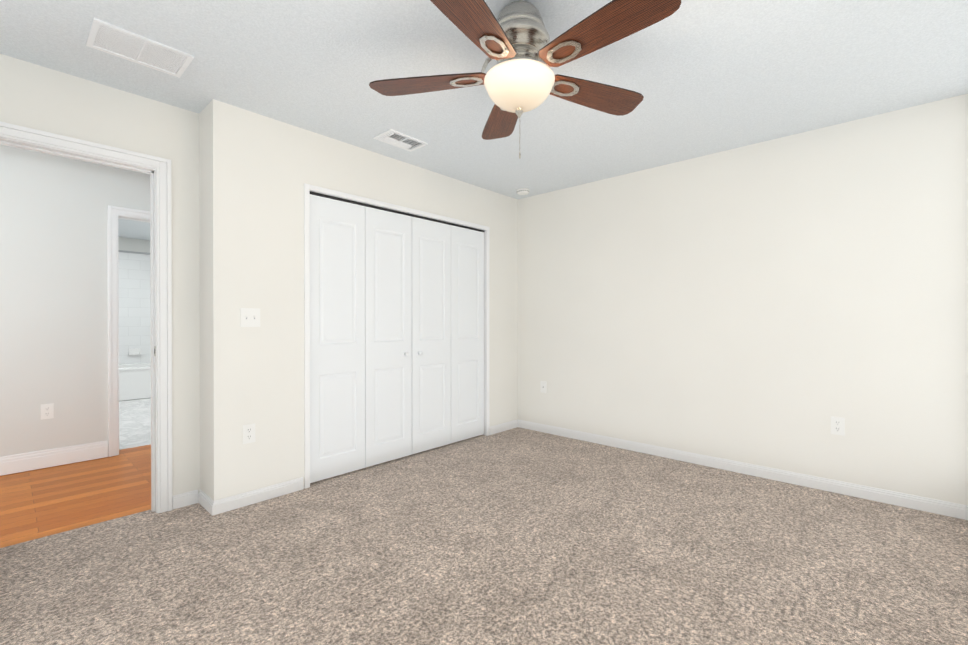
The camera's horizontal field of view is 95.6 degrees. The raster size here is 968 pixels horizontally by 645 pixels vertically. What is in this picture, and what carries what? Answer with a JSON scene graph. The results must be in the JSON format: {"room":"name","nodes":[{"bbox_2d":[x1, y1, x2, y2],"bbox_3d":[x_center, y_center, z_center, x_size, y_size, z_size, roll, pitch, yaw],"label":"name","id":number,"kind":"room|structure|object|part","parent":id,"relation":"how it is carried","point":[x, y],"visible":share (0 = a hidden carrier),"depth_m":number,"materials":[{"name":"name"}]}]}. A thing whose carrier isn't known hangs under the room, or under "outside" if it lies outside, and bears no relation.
{"room":"empty bedroom","nodes":[
{"label":"empty bedroom","id":0,"kind":"room"},
{"bbox_2d":[0,145,149,456],"bbox_3d":[-3.583,-0.093,3.301,0.120,2.440,2.830,0,0,42],"label":"wall","id":1,"kind":"structure","parent":0,"point":[53,284],"depth_m":3.45,"materials":[{"name":"paint"}]},
{"bbox_2d":[41,403,53,419],"bbox_3d":[-3.396,0.692,3.414,0.008,0.116,0.072,0,0,42],"label":"outlet","id":2,"kind":"object","parent":1,"relation":"attached to","point":[47,411],"visible":1,"depth_m":3.41,"materials":[{"name":"white plastic"}]},
{"bbox_2d":[0,441,107,475],"bbox_3d":[-3.820,1.060,2.947,0.015,0.137,1.980,0,0,42],"label":"baseboard","id":3,"kind":"structure","parent":1,"relation":"attached to","point":[18,463],"depth_m":3.42,"materials":[{"name":"white wood"}]},
{"bbox_2d":[0,444,150,547],"bbox_3d":[-2.272,1.178,3.659,1.740,0.096,5.360,0,0,42],"label":"floor","id":4,"kind":"structure","parent":0,"point":[41,503],"depth_m":2.88,"materials":[{"name":"brown wood"}]},
{"bbox_2d":[0,54,199,495],"bbox_3d":[-2.162,-0.089,2.433,0.110,2.440,0.989,0,0,42],"label":"wall","id":5,"kind":"structure","parent":0,"point":[178,137],"depth_m":2.65,"materials":[{"name":"beige paint"}]},
{"bbox_2d":[0,121,171,512],"bbox_3d":[-2.183,0.079,2.314,0.021,2.105,0.894,0,0,42],"label":"door frame","id":6,"kind":"structure","parent":5,"relation":"attached to","point":[161,166],"depth_m":2.51,"materials":[{"name":"white wood"}]},
{"bbox_2d":[118,237,149,252],"bbox_3d":[-5.735,-1.218,6.827,0.120,0.220,1.800,0,0,42],"label":"wall","id":7,"kind":"structure","parent":0,"point":[132,244],"depth_m":6.95,"materials":[{"name":"paint"}]},
{"bbox_2d":[118,252,150,364],"bbox_3d":[-5.735,0.002,6.832,0.120,2.220,1.800,0,0,42],"label":"tiled wall","id":8,"kind":"structure","parent":0,"point":[134,305],"depth_m":6.96,"materials":[{"name":"white tile"}]},
{"bbox_2d":[118,250,149,254],"bbox_3d":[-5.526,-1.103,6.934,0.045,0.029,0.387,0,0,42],"label":"shower curtain rod","id":9,"kind":"object","parent":8,"relation":"attached to","point":[118,250],"depth_m":6.94,"materials":[{"name":"grey metal"}]},
{"bbox_2d":[129,348,140,354],"bbox_3d":[-5.523,0.459,6.944,0.045,0.099,0.138,0,0,42],"label":"soap dish","id":10,"kind":"object","parent":8,"relation":"attached to","point":[135,351],"depth_m":6.95,"materials":[{"name":"grey ceramic"}]},
{"bbox_2d":[119,398,150,449],"bbox_3d":[-4.344,1.170,5.565,3.890,0.096,2.040,0,0,42],"label":"floor","id":11,"kind":"structure","parent":0,"point":[134,422],"depth_m":4.89,"materials":[{"name":"tile"}]},
{"bbox_2d":[119,363,150,400],"bbox_3d":[-5.402,0.884,6.531,0.780,0.460,1.794,0,0,42],"label":"bathtub","id":12,"kind":"object","parent":11,"relation":"on","point":[134,381],"visible":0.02,"depth_m":6.37,"materials":[{"name":"white ceramic"}]},
{"bbox_2d":[199,99,235,500],"bbox_3d":[-1.777,-0.091,2.832,0.620,2.440,0.120,0,0,42],"label":"wall","id":13,"kind":"structure","parent":0,"point":[217,216],"depth_m":2.63,"materials":[{"name":"beige paint"}]},
{"bbox_2d":[235,106,517,494],"bbox_3d":[-0.617,-0.095,3.731,0.120,2.440,2.773,0,0,42],"label":"wall","id":14,"kind":"structure","parent":0,"point":[271,172],"depth_m":2.91,"materials":[{"name":"beige paint"}]},
{"bbox_2d":[243,423,254,443],"bbox_3d":[-1.455,0.690,2.722,0.008,0.116,0.072,0,0,42],"label":"outlet","id":15,"kind":"object","parent":14,"relation":"attached to","point":[248,433],"visible":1,"depth_m":2.72,"materials":[{"name":"white plastic"}]},
{"bbox_2d":[240,308,259,326],"bbox_3d":[-1.446,-0.030,2.723,0.016,0.116,0.115,0,0,42],"label":"switch plate","id":16,"kind":"object","parent":14,"relation":"attached to","point":[249,317],"visible":1,"depth_m":2.72,"materials":[{"name":"white plastic"}]},
{"bbox_2d":[208,477,302,515],"bbox_3d":[-1.409,1.088,2.771,0.013,0.082,0.546,0,0,42],"label":"baseboard","id":17,"kind":"structure","parent":14,"relation":"attached to","point":[230,503],"depth_m":2.74,"materials":[{"name":"white wood"}]},
{"bbox_2d":[304,183,489,488],"bbox_3d":[-0.605,0.090,3.692,0.071,2.071,1.882,0,0,42],"label":"trim","id":18,"kind":"structure","parent":14,"relation":"attached to","point":[307,189],"depth_m":3.10,"materials":[{"name":"white wood"}]},
{"bbox_2d":[490,419,519,434],"bbox_3d":[0.200,1.081,4.532,0.013,0.082,0.416,0,0,42],"label":"baseboard","id":19,"kind":"structure","parent":14,"relation":"attached to","point":[509,425],"depth_m":4.54,"materials":[{"name":"white wood"}]},
{"bbox_2d":[0,427,967,644],"bbox_3d":[0.116,1.182,2.155,3.816,0.100,4.360,0,0,42],"label":"floor carpet","id":20,"kind":"object","parent":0,"point":[518,536],"visible":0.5,"depth_m":2.06,"materials":[{"name":"beige carpet"}]},
{"bbox_2d":[0,0,967,239],"bbox_3d":[-2.299,-1.365,3.674,9.446,0.100,5.360,0,0,42],"label":"ceiling","id":21,"kind":"structure","parent":0,"point":[705,77],"depth_m":2.27,"materials":[{"name":"white paint"}]},
{"bbox_2d":[86,18,193,77],"bbox_3d":[-1.645,-1.303,2.108,0.265,0.010,0.370,0,0,42],"label":"ceiling vent","id":22,"kind":"object","parent":21,"relation":"in","point":[108,38],"visible":1,"depth_m":2.09,"materials":[{"name":"white metal"}]},
{"bbox_2d":[373,129,427,151],"bbox_3d":[-0.597,-1.307,3.162,0.205,0.016,0.330,0,0,42],"label":"ceiling vent","id":23,"kind":"object","parent":21,"relation":"in","point":[399,140],"visible":1,"depth_m":3.15,"materials":[{"name":"white metal"}]},
{"bbox_2d":[516,188,529,194],"bbox_3d":[0.389,-1.298,4.367,0.132,0.040,0.132,0,0,42],"label":"smoke detector","id":24,"kind":"object","parent":21,"relation":"attached to","point":[522,191],"visible":1,"depth_m":4.33,"materials":[{"name":"white plastic"}]},
{"bbox_2d":[369,0,680,158],"bbox_3d":[0.176,-0.999,1.820,1.231,0.615,1.259,0,0,42],"label":"ceiling fan","id":25,"kind":"object","parent":21,"relation":"hanging from","point":[523,51],"visible":1,"depth_m":1.75,"materials":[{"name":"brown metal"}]},
{"bbox_3d":[0.149,-0.969,1.852,0.298,0.136,0.298,0,0,42],"label":"lamp shade","id":26,"kind":"part","parent":25,"relation":"part of","materials":[{"name":"white glass"}]},
{"bbox_2d":[518,94,967,504],"bbox_3d":[1.450,-0.095,3.803,4.076,2.440,0.120,0,0,42],"label":"wall","id":27,"kind":"structure","parent":0,"point":[778,303],"depth_m":3.14,"materials":[{"name":"beige paint"}]},
{"bbox_2d":[540,381,546,392],"bbox_3d":[0.607,0.659,4.489,0.072,0.116,0.008,0,0,42],"label":"wall jack","id":28,"kind":"object","parent":27,"relation":"attached to","point":[543,386],"visible":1,"depth_m":4.49,"materials":[{"name":"white plastic"}]},
{"bbox_2d":[520,420,967,519],"bbox_3d":[1.578,1.085,3.599,3.306,0.082,0.015,0,0,42],"label":"baseboard","id":29,"kind":"structure","parent":27,"relation":"attached to","point":[955,510],"depth_m":3.13,"materials":[{"name":"white wood"}]},
{"bbox_2d":[831,417,844,435],"bbox_3d":[2.340,0.686,2.906,0.072,0.116,0.008,0,0,42],"label":"outlet","id":30,"kind":"object","parent":27,"relation":"attached to","point":[837,425],"visible":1,"depth_m":2.90,"materials":[{"name":"white plastic"}]},
{"bbox_3d":[-1.816,-0.101,5.235,0.120,2.440,2.410,0,0,42],"label":"wall","id":31,"kind":"structure","parent":0,"visible":0},
{"bbox_2d":[0,137,157,512],"bbox_3d":[-2.231,0.106,2.358,0.110,2.050,0.784,0,0,42],"label":"lining","id":32,"kind":"object","parent":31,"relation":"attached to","point":[152,221],"depth_m":2.61,"materials":[{"name":"white wood"}]},
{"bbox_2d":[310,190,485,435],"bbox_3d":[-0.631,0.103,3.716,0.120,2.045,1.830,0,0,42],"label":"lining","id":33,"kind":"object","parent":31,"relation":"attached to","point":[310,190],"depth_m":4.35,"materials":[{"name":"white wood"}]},
{"bbox_2d":[310,194,483,482],"bbox_3d":[-0.605,0.110,3.691,0.070,2.000,1.792,0,0,42],"label":"bifold closet doors","id":34,"kind":"structure","parent":33,"relation":"attached to","point":[396,335],"depth_m":3.52,"materials":[{"name":"white wood"}]}
]}

